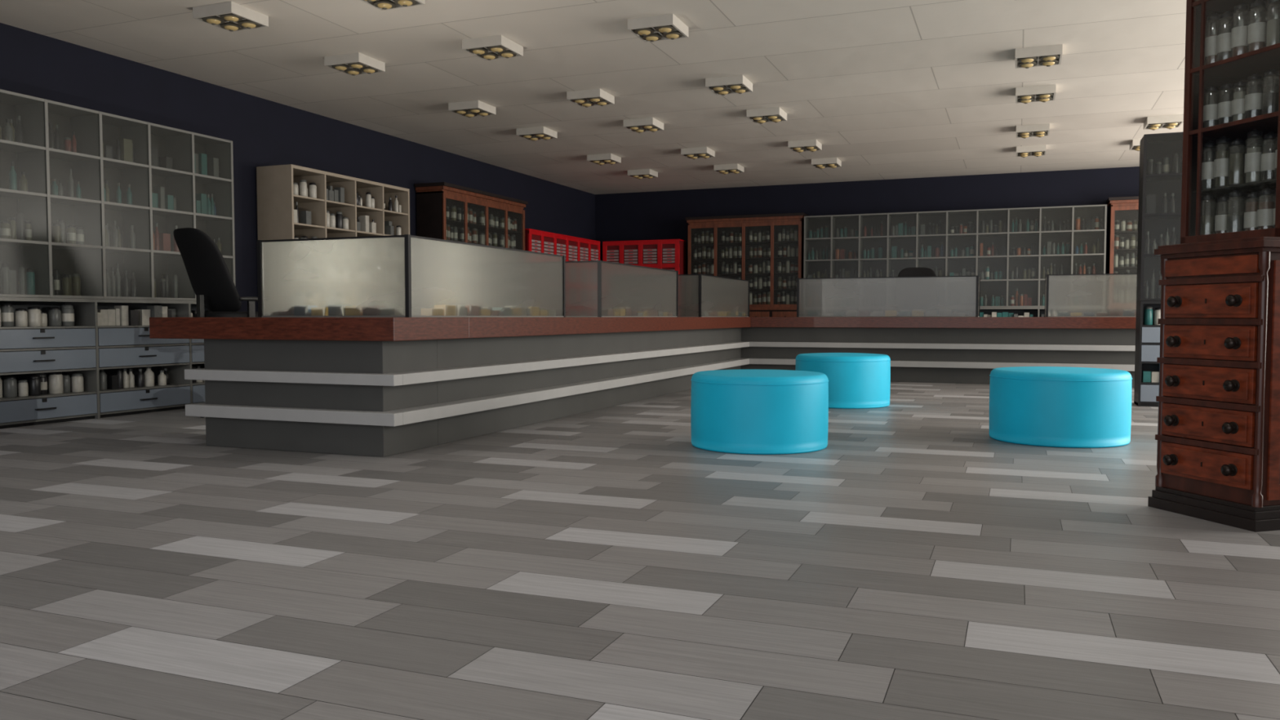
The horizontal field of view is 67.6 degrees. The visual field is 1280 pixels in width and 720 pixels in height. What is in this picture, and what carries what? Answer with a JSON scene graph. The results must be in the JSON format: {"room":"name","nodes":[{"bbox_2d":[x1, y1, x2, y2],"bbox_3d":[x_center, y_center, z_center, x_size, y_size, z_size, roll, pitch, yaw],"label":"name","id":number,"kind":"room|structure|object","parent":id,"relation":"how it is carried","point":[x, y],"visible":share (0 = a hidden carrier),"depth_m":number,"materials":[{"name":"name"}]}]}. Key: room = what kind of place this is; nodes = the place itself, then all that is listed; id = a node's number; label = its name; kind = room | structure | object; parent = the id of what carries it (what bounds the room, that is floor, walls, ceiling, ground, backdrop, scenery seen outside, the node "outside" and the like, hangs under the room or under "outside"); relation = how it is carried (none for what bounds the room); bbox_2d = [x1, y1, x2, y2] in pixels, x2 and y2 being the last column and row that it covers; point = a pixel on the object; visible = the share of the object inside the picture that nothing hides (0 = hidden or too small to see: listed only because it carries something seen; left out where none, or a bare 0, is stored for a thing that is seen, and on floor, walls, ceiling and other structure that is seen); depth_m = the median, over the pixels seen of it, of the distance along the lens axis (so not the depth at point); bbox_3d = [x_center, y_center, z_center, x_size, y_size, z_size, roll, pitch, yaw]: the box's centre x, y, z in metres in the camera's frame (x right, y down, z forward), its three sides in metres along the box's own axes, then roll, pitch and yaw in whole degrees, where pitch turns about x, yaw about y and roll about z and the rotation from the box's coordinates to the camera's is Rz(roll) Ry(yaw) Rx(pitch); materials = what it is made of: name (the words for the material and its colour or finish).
{"room":"pharmacy","nodes":[
{"label":"pharmacy","id":0,"kind":"room"},
{"bbox_2d":[0,22,595,311],"bbox_3d":[-5.001,-1.250,10.480,0.200,3.650,21.900,1,3,22],"label":"wall","id":1,"kind":"structure","parent":0,"point":[263,132],"depth_m":11.24,"materials":[{"name":"blue paint"}]},
{"bbox_2d":[0,0,1186,194],"bbox_3d":[1.425,-3.033,7.856,14.020,0.150,21.900,1,3,22],"label":"ceiling","id":2,"kind":"structure","parent":0,"point":[887,89],"depth_m":10.18,"materials":[{"name":"paint"}]},
{"bbox_2d":[192,1,268,31],"bbox_3d":[-3.489,-2.910,8.160,0.420,0.124,0.420,1,3,22],"label":"ceiling spotlight","id":3,"kind":"object","parent":2,"relation":"attached to","point":[231,16],"depth_m":8.04,"materials":[{"name":"white metal"}]},
{"bbox_2d":[324,52,385,75],"bbox_3d":[-2.886,-2.979,9.683,0.420,0.124,0.420,1,3,22],"label":"ceiling spotlight","id":4,"kind":"object","parent":2,"relation":"attached to","point":[351,64],"depth_m":9.55,"materials":[{"name":"white metal"}]},
{"bbox_2d":[360,0,425,10],"bbox_3d":[-2.001,-2.883,7.572,0.420,0.124,0.420,1,3,22],"label":"ceiling spotlight","id":5,"kind":"object","parent":2,"relation":"attached to","point":[383,5],"depth_m":7.66,"materials":[{"name":"white metal"}]},
{"bbox_2d":[448,100,496,117],"bbox_3d":[-2.063,-3.073,11.764,0.420,0.124,0.420,1,3,22],"label":"ceiling spotlight","id":6,"kind":"object","parent":2,"relation":"attached to","point":[473,108],"depth_m":11.63,"materials":[{"name":"white metal"}]},
{"bbox_2d":[462,35,523,60],"bbox_3d":[-1.398,-2.952,9.096,0.420,0.124,0.420,1,3,22],"label":"ceiling spotlight","id":7,"kind":"object","parent":2,"relation":"attached to","point":[496,46],"depth_m":8.97,"materials":[{"name":"white metal"}]},
{"bbox_2d":[516,126,557,141],"bbox_3d":[-1.438,-3.144,13.344,0.420,0.124,0.420,1,3,22],"label":"ceiling spotlight","id":8,"kind":"object","parent":2,"relation":"attached to","point":[534,134],"depth_m":13.20,"materials":[{"name":"white metal"}]},
{"bbox_2d":[566,88,614,107],"bbox_3d":[-0.575,-3.046,11.177,0.420,0.124,0.420,1,3,22],"label":"ceiling spotlight","id":9,"kind":"object","parent":2,"relation":"attached to","point":[593,97],"depth_m":11.04,"materials":[{"name":"white metal"}]},
{"bbox_2d":[586,153,621,165],"bbox_3d":[-0.581,-3.242,15.508,0.420,0.124,0.420,1,3,22],"label":"ceiling spotlight","id":10,"kind":"object","parent":2,"relation":"attached to","point":[606,158],"depth_m":15.36,"materials":[{"name":"white metal"}]},
{"bbox_2d":[627,168,657,179],"bbox_3d":[0.051,-3.314,17.106,0.420,0.124,0.420,1,3,22],"label":"ceiling spotlight","id":11,"kind":"object","parent":2,"relation":"attached to","point":[644,173],"depth_m":16.95,"materials":[{"name":"white metal"}]},
{"bbox_2d":[622,117,663,133],"bbox_3d":[0.050,-3.118,12.756,0.420,0.124,0.420,1,3,22],"label":"ceiling spotlight","id":12,"kind":"object","parent":2,"relation":"attached to","point":[648,124],"depth_m":12.61,"materials":[{"name":"white metal"}]},
{"bbox_2d":[627,13,688,42],"bbox_3d":[0.164,-2.924,8.479,0.420,0.124,0.420,1,3,22],"label":"ceiling spotlight","id":13,"kind":"object","parent":2,"relation":"attached to","point":[668,26],"depth_m":8.35,"materials":[{"name":"white metal"}]},
{"bbox_2d":[680,146,715,159],"bbox_3d":[0.907,-3.216,14.921,0.420,0.124,0.420,1,3,22],"label":"ceiling spotlight","id":14,"kind":"object","parent":2,"relation":"attached to","point":[702,152],"depth_m":14.77,"materials":[{"name":"white metal"}]},
{"bbox_2d":[713,163,744,174],"bbox_3d":[1.539,-3.288,16.519,0.420,0.124,0.420,1,3,22],"label":"ceiling spotlight","id":15,"kind":"object","parent":2,"relation":"attached to","point":[725,169],"depth_m":16.37,"materials":[{"name":"white metal"}]},
{"bbox_2d":[705,75,752,95],"bbox_3d":[0.987,-3.018,10.560,0.420,0.124,0.420,1,3,22],"label":"ceiling spotlight","id":16,"kind":"object","parent":2,"relation":"attached to","point":[723,86],"depth_m":10.42,"materials":[{"name":"white metal"}]},
{"bbox_2d":[746,106,786,124],"bbox_3d":[1.612,-3.090,12.139,0.420,0.124,0.420,1,3,22],"label":"ceiling spotlight","id":17,"kind":"object","parent":2,"relation":"attached to","point":[761,116],"depth_m":12.00,"materials":[{"name":"white metal"}]},
{"bbox_2d":[787,139,822,152],"bbox_3d":[2.469,-3.188,14.304,0.420,0.124,0.420,1,3,22],"label":"ceiling spotlight","id":18,"kind":"object","parent":2,"relation":"attached to","point":[812,145],"depth_m":14.15,"materials":[{"name":"white metal"}]},
{"bbox_2d":[811,157,841,168],"bbox_3d":[3.101,-3.260,15.902,0.420,0.124,0.420,1,3,22],"label":"ceiling spotlight","id":19,"kind":"object","parent":2,"relation":"attached to","point":[833,162],"depth_m":15.75,"materials":[{"name":"white metal"}]},
{"bbox_2d":[1016,144,1046,157],"bbox_3d":[6.031,-3.208,14.745,0.420,0.124,0.420,1,3,22],"label":"ceiling spotlight","id":20,"kind":"object","parent":2,"relation":"attached to","point":[1033,150],"depth_m":14.59,"materials":[{"name":"white metal"}]},
{"bbox_2d":[1016,123,1049,138],"bbox_3d":[5.398,-3.135,13.147,0.420,0.124,0.420,1,3,22],"label":"ceiling spotlight","id":21,"kind":"object","parent":2,"relation":"attached to","point":[1024,131],"depth_m":12.99,"materials":[{"name":"white metal"}]},
{"bbox_2d":[1015,84,1056,103],"bbox_3d":[4.542,-3.037,10.982,0.420,0.124,0.420,1,3,22],"label":"ceiling spotlight","id":22,"kind":"object","parent":2,"relation":"attached to","point":[1026,95],"depth_m":10.83,"materials":[{"name":"white metal"}]},
{"bbox_2d":[1015,44,1062,68],"bbox_3d":[3.917,-2.966,9.403,0.420,0.124,0.420,1,3,22],"label":"ceiling spotlight","id":23,"kind":"object","parent":2,"relation":"attached to","point":[1044,55],"depth_m":9.26,"materials":[{"name":"white metal"}]},
{"bbox_2d":[1129,138,1141,151],"bbox_3d":[7.509,-3.181,14.161,0.420,0.124,0.420,1,3,22],"label":"ceiling spotlight","id":24,"kind":"object","parent":2,"relation":"attached to","point":[1135,144],"depth_m":14.06,"materials":[{"name":"white metal"}]},
{"bbox_2d":[1143,114,1183,130],"bbox_3d":[6.877,-3.109,12.563,0.420,0.124,0.420,1,3,22],"label":"ceiling spotlight","id":25,"kind":"object","parent":2,"relation":"attached to","point":[1169,122],"depth_m":12.42,"materials":[{"name":"white metal"}]},
{"bbox_2d":[0,382,1279,719],"bbox_3d":[1.389,0.642,7.929,13.620,0.100,21.700,1,3,22],"label":"floor","id":26,"kind":"structure","parent":0,"point":[920,563],"depth_m":3.48,"materials":[{"name":"grey wood"}]},
{"bbox_2d":[0,88,235,428],"bbox_3d":[-5.489,-0.857,8.294,0.450,2.862,4.841,1,3,22],"label":"display shelf","id":27,"kind":"object","parent":26,"relation":"on","point":[92,202],"visible":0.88,"depth_m":9.01,"materials":[{"name":"metal"}]},
{"bbox_2d":[256,164,409,239],"bbox_3d":[-3.864,-0.968,12.335,0.520,2.720,2.320,1,3,22],"label":"bookcase","id":28,"kind":"object","parent":26,"relation":"on","point":[294,202],"visible":0.2,"depth_m":11.78,"materials":[{"name":"laminate"}]},
{"bbox_2d":[414,182,528,250],"bbox_3d":[-2.610,-1.212,15.402,0.593,2.930,2.580,1,3,22],"label":"tall cabinet","id":29,"kind":"object","parent":26,"relation":"on","point":[445,211],"visible":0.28,"depth_m":15.04,"materials":[{"name":"brown wood"}]},
{"bbox_2d":[524,228,599,261],"bbox_3d":[-1.569,-1.121,18.250,0.420,2.490,3.050,1,3,22],"label":"tall cabinet","id":30,"kind":"object","parent":26,"relation":"on","point":[575,248],"visible":0.2,"depth_m":17.98,"materials":[{"name":"paint"}]},
{"bbox_2d":[149,316,1136,457],"bbox_3d":[2.481,0.023,10.041,9.160,0.946,10.020,1,3,22],"label":"counter","id":31,"kind":"object","parent":26,"relation":"on","point":[380,387],"depth_m":7.96,"materials":[{"name":"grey wood"}]},
{"bbox_2d":[257,234,565,317],"bbox_3d":[-1.830,-0.667,8.283,1.382,0.592,2.552,1,3,22],"label":"glass screen","id":32,"kind":"object","parent":31,"relation":"on","point":[406,275],"visible":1,"depth_m":7.23,"materials":[{"name":"glass"}]},
{"bbox_2d":[565,260,678,316],"bbox_3d":[-0.604,-0.807,11.381,1.382,0.592,2.462,1,3,22],"label":"glass screen","id":33,"kind":"object","parent":31,"relation":"on","point":[593,288],"visible":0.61,"depth_m":10.46,"materials":[{"name":"glass"}]},
{"bbox_2d":[678,274,749,316],"bbox_3d":[0.664,-0.952,14.586,1.382,0.592,2.562,1,3,22],"label":"glass screen","id":34,"kind":"object","parent":31,"relation":"on","point":[699,295],"visible":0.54,"depth_m":13.64,"materials":[{"name":"glass"}]},
{"bbox_2d":[796,275,980,316],"bbox_3d":[3.726,-0.944,14.403,2.612,0.592,0.652,1,3,22],"label":"glass screen","id":35,"kind":"object","parent":31,"relation":"on","point":[930,295],"visible":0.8,"depth_m":14.09,"materials":[{"name":"glass"}]},
{"bbox_2d":[1044,273,1137,316],"bbox_3d":[6.493,-0.894,13.310,1.562,0.592,0.652,1,3,22],"label":"glass screen","id":36,"kind":"object","parent":31,"relation":"on","point":[1094,295],"visible":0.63,"depth_m":13.09,"materials":[{"name":"glass"}]},
{"bbox_2d":[602,239,685,274],"bbox_3d":[0.083,-1.178,19.515,1.660,2.490,0.420,1,3,22],"label":"tall cabinet","id":37,"kind":"object","parent":26,"relation":"on","point":[664,254],"visible":0.15,"depth_m":19.23,"materials":[{"name":"paint"}]},
{"bbox_2d":[685,213,808,316],"bbox_3d":[2.087,-1.371,18.905,2.370,2.930,0.583,1,3,22],"label":"tall cabinet","id":38,"kind":"object","parent":26,"relation":"on","point":[766,251],"visible":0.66,"depth_m":18.81,"materials":[{"name":"brown wood"}]},
{"bbox_2d":[690,368,828,454],"bbox_3d":[0.880,0.356,7.063,1.008,0.551,1.008,1,3,22],"label":"round ottoman","id":39,"kind":"object","parent":26,"relation":"on","point":[752,411],"visible":1,"depth_m":6.63,"materials":[{"name":"leather"}]},
{"bbox_2d":[795,352,890,408],"bbox_3d":[2.190,0.205,10.348,1.008,0.556,1.008,1,3,22],"label":"round ottoman","id":40,"kind":"object","parent":26,"relation":"on","point":[856,380],"visible":0.88,"depth_m":9.89,"materials":[{"name":"leather"}]},
{"bbox_2d":[897,266,936,276],"bbox_3d":[4.382,-0.612,15.172,0.730,1.749,0.783,1,3,17],"label":"office chair","id":41,"kind":"object","parent":26,"relation":"on","point":[920,271],"visible":0.18,"depth_m":15.42,"materials":[{"name":"black plastic"}]},
{"bbox_2d":[803,204,1106,316],"bbox_3d":[5.605,-1.272,17.471,5.198,2.862,0.450,1,3,22],"label":"display shelf","id":42,"kind":"object","parent":26,"relation":"on","point":[1012,251],"visible":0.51,"depth_m":17.34,"materials":[{"name":"metal"}]},
{"bbox_2d":[989,366,1132,448],"bbox_3d":[3.235,0.338,7.389,1.008,0.556,1.008,1,3,22],"label":"round ottoman","id":43,"kind":"object","parent":26,"relation":"on","point":[1052,406],"visible":1,"depth_m":6.97,"materials":[{"name":"leather"}]},
{"bbox_2d":[1106,195,1138,273],"bbox_3d":[9.192,-1.269,16.099,2.430,2.980,0.583,1,3,22],"label":"tall cabinet","id":44,"kind":"object","parent":26,"relation":"on","point":[1122,232],"visible":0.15,"depth_m":16.38,"materials":[{"name":"brown wood"}]},
{"bbox_2d":[1133,132,1182,406],"bbox_3d":[6.342,-0.928,9.864,2.128,2.862,0.450,1,3,22],"label":"display shelf","id":45,"kind":"object","parent":26,"relation":"on","point":[1161,154],"visible":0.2,"depth_m":10.20,"materials":[{"name":"glass"}]},
{"bbox_2d":[1147,0,1279,532],"bbox_3d":[2.931,-0.810,4.525,0.697,3.110,0.600,-1,3,-16],"label":"tall cabinet","id":46,"kind":"object","parent":26,"relation":"on","point":[1218,436],"visible":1,"depth_m":4.48,"materials":[{"name":"brown wood"}]},
{"bbox_2d":[595,166,1139,274],"bbox_3d":[5.507,-1.589,17.985,13.820,3.650,0.200,1,3,22],"label":"wall","id":47,"kind":"structure","parent":0,"point":[656,215],"depth_m":18.32,"materials":[{"name":"blue paint"}]}
]}

